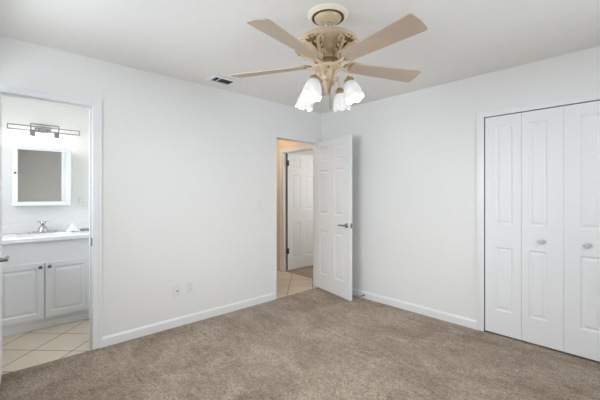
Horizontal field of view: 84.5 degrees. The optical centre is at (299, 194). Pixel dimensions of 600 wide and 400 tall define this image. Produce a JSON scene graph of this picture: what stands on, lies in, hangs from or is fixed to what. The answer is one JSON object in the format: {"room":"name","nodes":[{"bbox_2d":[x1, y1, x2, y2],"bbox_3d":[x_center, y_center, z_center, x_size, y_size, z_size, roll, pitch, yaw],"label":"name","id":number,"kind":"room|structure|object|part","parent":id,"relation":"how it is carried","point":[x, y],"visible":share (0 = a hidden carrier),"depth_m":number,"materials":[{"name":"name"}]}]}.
{"room":"empty bedroom","nodes":[
{"label":"empty bedroom","id":0,"kind":"room"},
{"bbox_2d":[2,96,88,224],"bbox_3d":[-2.956,0.130,3.591,1.490,2.540,0.120,0,0,-43],"label":"wall","id":1,"kind":"structure","parent":0,"point":[14,110],"depth_m":3.65,"materials":[{"name":"paint"}]},
{"bbox_2d":[12,145,70,205],"bbox_3d":[-2.784,-0.194,3.570,0.497,0.628,0.144,0,0,-43],"label":"medicine cabinet","id":2,"kind":"object","parent":1,"relation":"attached to","point":[41,176],"visible":1,"depth_m":3.53,"materials":[{"name":"paint"}]},
{"bbox_2d":[7,123,79,144],"bbox_3d":[-2.778,-0.651,3.602,0.631,0.210,0.104,0,0,-43],"label":"vanity light","id":3,"kind":"object","parent":1,"relation":"attached to","point":[32,138],"visible":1,"depth_m":3.59,"materials":[{"name":"silver metal"}]},
{"bbox_3d":[-2.844,-0.579,3.510,0.068,0.066,0.060,0,0,-43],"label":"lamp glass","id":4,"kind":"part","parent":3,"relation":"part of","materials":[{"name":"white glass"}]},
{"bbox_3d":[-2.819,-0.697,3.620,0.140,0.050,0.021,0,0,-43],"label":"plate","id":5,"kind":"part","parent":3,"relation":"part of","materials":[{"name":"silver metal"}]},
{"bbox_3d":[-2.772,-0.703,3.595,0.631,0.054,0.009,0,0,-43],"label":"long frame","id":6,"kind":"part","parent":3,"relation":"part of","materials":[{"name":"silver metal"}]},
{"bbox_3d":[-2.783,-0.717,3.600,0.253,0.078,0.058,0,0,-43],"label":"frame","id":7,"kind":"part","parent":3,"relation":"part of","materials":[{"name":"silver metal"}]},
{"bbox_3d":[-2.693,-0.579,3.651,0.068,0.066,0.060,0,0,-43],"label":"lamp glass","id":8,"kind":"part","parent":3,"relation":"part of","materials":[{"name":"white glass"}]},
{"bbox_2d":[2,221,88,233],"bbox_3d":[-2.809,0.363,3.631,0.979,0.096,0.019,0,0,-43],"label":"backsplash","id":9,"kind":"structure","parent":1,"relation":"attached to","point":[59,226],"depth_m":3.58,"materials":[{"name":"stone"}]},
{"bbox_2d":[79,198,86,208],"bbox_3d":[-2.551,0.110,3.879,0.080,0.125,0.009,0,0,-43],"label":"wall outlet","id":10,"kind":"object","parent":1,"relation":"attached to","point":[82,201],"visible":1,"depth_m":3.88,"materials":[{"name":"white plastic"}]},
{"bbox_2d":[0,36,321,336],"bbox_3d":[-1.079,0.130,3.454,4.050,2.540,0.120,0,0,-43],"label":"wall","id":11,"kind":"structure","parent":0,"point":[186,165],"depth_m":3.22,"materials":[{"name":"paint"}]},
{"bbox_2d":[0,90,8,383],"bbox_3d":[-1.943,0.290,2.146,0.090,1.995,0.575,0,0,-40],"label":"door","id":12,"kind":"structure","parent":11,"relation":"in","point":[6,258],"depth_m":2.28,"materials":[{"name":"paint"}]},
{"bbox_3d":[-1.810,0.393,2.013,0.054,0.062,0.147,0,0,-40],"label":"lever handle","id":13,"kind":"part","parent":12,"relation":"part of","materials":[{"name":"silver metal"}]},
{"bbox_2d":[0,83,101,349],"bbox_3d":[-1.986,0.251,2.609,0.706,2.099,0.152,0,0,-43],"label":"door frame","id":14,"kind":"structure","parent":11,"relation":"attached to","point":[94,106],"depth_m":2.76,"materials":[{"name":"paint"}]},
{"bbox_2d":[173,284,179,296],"bbox_3d":[-1.207,0.948,3.240,0.072,0.115,0.018,0,0,-43],"label":"cable plate","id":15,"kind":"object","parent":11,"relation":"attached to","point":[176,288],"visible":1,"depth_m":3.24,"materials":[{"name":"white plastic"}]},
{"bbox_2d":[102,292,274,347],"bbox_3d":[-1.368,1.257,3.093,2.894,0.086,0.013,0,0,-43],"label":"baseboard","id":16,"kind":"structure","parent":11,"relation":"attached to","point":[131,334],"depth_m":3.26,"materials":[{"name":"paint"}]},
{"bbox_2d":[187,281,193,292],"bbox_3d":[-1.107,0.940,3.339,0.070,0.115,0.009,0,0,-43],"label":"wall outlet","id":17,"kind":"object","parent":11,"relation":"attached to","point":[190,285],"visible":1,"depth_m":3.34,"materials":[{"name":"white plastic"}]},
{"bbox_2d":[275,135,316,298],"bbox_3d":[-0.051,0.283,4.411,0.826,2.034,0.129,0,0,-43],"label":"door frame","id":18,"kind":"structure","parent":11,"relation":"attached to","point":[313,143],"depth_m":4.28,"materials":[{"name":"paint"}]},
{"bbox_2d":[315,135,352,300],"bbox_3d":[0.420,0.284,4.321,0.144,2.008,0.784,0,0,-31],"label":"door","id":19,"kind":"structure","parent":11,"relation":"in","point":[333,157],"depth_m":4.27,"materials":[{"name":"paint"}]},
{"bbox_2d":[277,139,310,270],"bbox_3d":[0.057,0.130,5.279,0.100,2.540,2.240,0,0,-43],"label":"wall","id":20,"kind":"structure","parent":0,"point":[281,144],"depth_m":5.64,"materials":[{"name":"paint"}]},
{"bbox_2d":[280,144,312,270],"bbox_3d":[0.023,0.268,5.305,0.124,2.065,0.944,0,0,-43],"label":"door frame","id":21,"kind":"structure","parent":20,"relation":"attached to","point":[283,152],"depth_m":5.58,"materials":[{"name":"paint"}]},
{"bbox_2d":[286,153,312,269],"bbox_3d":[0.048,0.295,5.833,0.749,1.985,0.047,0,0,-43],"label":"door","id":22,"kind":"structure","parent":20,"relation":"in","point":[299,168],"depth_m":5.76,"materials":[{"name":"paint"}]},
{"bbox_2d":[0,265,599,399],"bbox_3d":[0.391,1.350,3.286,5.970,0.100,5.610,0,0,-43],"label":"floor","id":23,"kind":"structure","parent":0,"point":[317,343],"depth_m":2.58,"materials":[{"name":"carpet"}]},
{"bbox_2d":[2,238,88,336],"bbox_3d":[-2.609,0.878,3.422,0.967,0.856,0.592,0,0,-43],"label":"bathroom vanity","id":24,"kind":"object","parent":23,"relation":"on","point":[45,284],"visible":0.84,"depth_m":3.20,"materials":[{"name":"paint"}]},
{"bbox_3d":[-2.610,0.926,3.067,0.366,0.532,0.018,0,0,-43],"label":"cabinet door","id":25,"kind":"part","parent":24,"relation":"part of","materials":[{"name":"paint"}]},
{"bbox_2d":[2,221,88,243],"bbox_3d":[-2.619,0.425,3.426,0.979,0.221,0.579,0,0,-43],"label":"countertop","id":26,"kind":"structure","parent":24,"relation":"on","point":[12,233],"depth_m":3.45,"materials":[{"name":"stone"}]},
{"bbox_2d":[28,220,56,233],"bbox_3d":[-2.736,0.347,3.534,0.211,0.128,0.204,0,0,9],"label":"faucet","id":27,"kind":"object","parent":26,"relation":"on","point":[42,229],"visible":1,"depth_m":3.51,"materials":[{"name":"silver metal"}]},
{"bbox_3d":[-2.756,0.401,3.538,0.247,0.019,0.068,0,0,-43],"label":"plate","id":28,"kind":"part","parent":27,"relation":"part of","materials":[{"name":"silver metal"}]},
{"bbox_3d":[-2.719,0.360,3.498,0.094,0.066,0.202,0,0,-43],"label":"spout","id":29,"kind":"part","parent":27,"relation":"part of","materials":[{"name":"silver metal"}]},
{"bbox_2d":[66,223,79,231],"bbox_3d":[-2.505,0.361,3.642,0.124,0.096,0.117,0,0,-43],"label":"washcloth","id":30,"kind":"object","parent":26,"relation":"on","point":[72,227],"visible":1,"depth_m":3.62,"materials":[{"name":"white fabric"}]},
{"bbox_3d":[-2.335,0.926,3.324,0.366,0.532,0.018,0,0,-43],"label":"cabinet door","id":31,"kind":"part","parent":24,"relation":"part of","materials":[{"name":"paint"}]},
{"bbox_2d":[0,0,599,113],"bbox_3d":[0.391,-1.190,3.286,5.970,0.100,5.610,0,0,-43],"label":"ceiling","id":32,"kind":"structure","parent":0,"point":[194,41],"depth_m":2.38,"materials":[{"name":"paint"}]},
{"bbox_2d":[206,74,241,86],"bbox_3d":[-0.761,-1.132,3.304,0.304,0.014,0.196,0,0,-43],"label":"ceiling vent","id":33,"kind":"object","parent":32,"relation":"in","point":[217,79],"visible":1,"depth_m":3.29,"materials":[{"name":"metal"}]},
{"bbox_2d":[308,3,347,24],"bbox_3d":[0.177,-1.129,2.097,0.256,0.022,0.256,0,0,-43],"label":"ceiling medallion","id":34,"kind":"object","parent":32,"relation":"attached to","point":[315,9],"visible":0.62,"depth_m":2.01,"materials":[{"name":"beige paint"}]},
{"bbox_2d":[230,9,427,111],"bbox_3d":[0.185,-0.834,2.063,1.288,0.588,1.272,0,0,-43],"label":"ceiling fan","id":35,"kind":"object","parent":34,"relation":"hanging from","point":[327,46],"visible":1,"depth_m":1.98,"materials":[{"name":"beige wood"}]},
{"bbox_3d":[-0.218,-0.822,2.210,0.522,0.037,0.145,0,0,20],"label":"blade","id":36,"kind":"part","parent":35,"relation":"part of","materials":[{"name":"brown wood"}]},
{"bbox_3d":[-0.052,-0.822,1.756,0.145,0.037,0.522,0,0,38],"label":"blade","id":37,"kind":"part","parent":35,"relation":"part of","materials":[{"name":"brown wood"}]},
{"bbox_3d":[0.030,-0.622,2.206,0.122,0.138,0.126,0,0,-43],"label":"lamp shade","id":38,"kind":"part","parent":35,"relation":"part of","materials":[{"name":"white glass"}]},
{"bbox_3d":[0.068,-0.622,1.950,0.126,0.138,0.122,0,0,-43],"label":"lamp shade","id":39,"kind":"part","parent":35,"relation":"part of","materials":[{"name":"white glass"}]},
{"bbox_3d":[0.120,-0.739,2.021,0.014,0.081,0.119,0,0,37],"label":"lamp arm","id":40,"kind":"part","parent":35,"relation":"part of"},
{"bbox_3d":[0.185,-0.822,2.508,0.145,0.037,0.522,0,0,-3],"label":"blade","id":41,"kind":"part","parent":35,"relation":"part of","materials":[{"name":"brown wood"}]},
{"bbox_3d":[0.177,-0.702,2.097,0.088,0.152,0.088,0,0,-43],"label":"light kit stem","id":42,"kind":"part","parent":35,"relation":"part of","materials":[{"name":"beige metal"}]},
{"bbox_3d":[0.177,-0.795,2.097,0.180,0.038,0.180,0,0,-43],"label":"light kit plate","id":43,"kind":"part","parent":35,"relation":"part of","materials":[{"name":"beige metal"}]},
{"bbox_3d":[0.254,-0.739,2.040,0.119,0.081,0.014,0,0,37],"label":"lamp arm","id":44,"kind":"part","parent":35,"relation":"part of"},
{"bbox_3d":[0.286,-0.622,2.244,0.126,0.138,0.122,0,0,-43],"label":"lamp shade","id":45,"kind":"part","parent":35,"relation":"part of","materials":[{"name":"white glass"}]},
{"bbox_3d":[0.325,-0.622,1.988,0.122,0.138,0.126,0,0,-43],"label":"lamp shade","id":46,"kind":"part","parent":35,"relation":"part of","materials":[{"name":"white glass"}]},
{"bbox_3d":[0.570,-0.822,2.216,0.522,0.037,0.145,0,0,-21],"label":"blade","id":47,"kind":"part","parent":35,"relation":"part of","materials":[{"name":"brown wood"}]},
{"bbox_3d":[0.431,-0.822,1.774,0.145,0.037,0.522,0,0,-34],"label":"blade","id":48,"kind":"part","parent":35,"relation":"part of","materials":[{"name":"brown wood"}]},
{"bbox_2d":[291,150,312,155],"bbox_3d":[0.837,0.130,5.924,1.920,2.540,2.360,0,0,-43],"label":"wall","id":49,"kind":"structure","parent":0,"point":[310,153],"depth_m":6.72,"materials":[{"name":"paint"}]},
{"bbox_2d":[322,46,599,330],"bbox_3d":[1.675,0.130,3.295,0.120,2.540,3.870,0,0,-43],"label":"wall","id":50,"kind":"structure","parent":0,"point":[414,154],"depth_m":3.51,"materials":[{"name":"paint"}]},
{"bbox_2d":[352,288,476,329],"bbox_3d":[1.590,1.257,3.288,0.013,0.086,3.737,0,0,-43],"label":"baseboard","id":51,"kind":"structure","parent":50,"relation":"attached to","point":[463,321],"depth_m":3.59,"materials":[{"name":"paint"}]},
{"bbox_2d":[485,106,563,351],"bbox_3d":[1.954,0.282,2.911,0.070,2.007,0.587,0,0,-43],"label":"door","id":52,"kind":"structure","parent":50,"relation":"in","point":[524,151],"depth_m":2.88,"materials":[{"name":"paint"}]},
{"bbox_3d":[1.864,0.282,3.028,0.030,2.007,0.292,0,0,-43],"label":"panel","id":53,"kind":"part","parent":52,"relation":"part of","materials":[{"name":"paint"}]},
{"bbox_3d":[2.065,0.282,2.812,0.030,2.007,0.292,0,0,-43],"label":"panel","id":54,"kind":"part","parent":52,"relation":"part of","materials":[{"name":"paint"}]},
{"bbox_2d":[477,91,599,331],"bbox_3d":[2.191,0.254,2.730,0.136,2.092,1.316,0,0,-43],"label":"door frame","id":55,"kind":"structure","parent":50,"relation":"attached to","point":[592,96],"depth_m":3.13,"materials":[{"name":"paint"}]},
{"bbox_2d":[564,100,599,361],"bbox_3d":[2.356,0.282,2.480,0.070,2.007,0.587,0,0,-43],"label":"door","id":56,"kind":"structure","parent":50,"relation":"in","point":[582,120],"depth_m":2.62,"materials":[{"name":"paint"}]},
{"bbox_3d":[2.242,0.398,2.576,0.034,0.044,0.044,0,0,-43],"label":"knob","id":57,"kind":"part","parent":56,"relation":"part of","materials":[{"name":"silver metal"}]}
]}

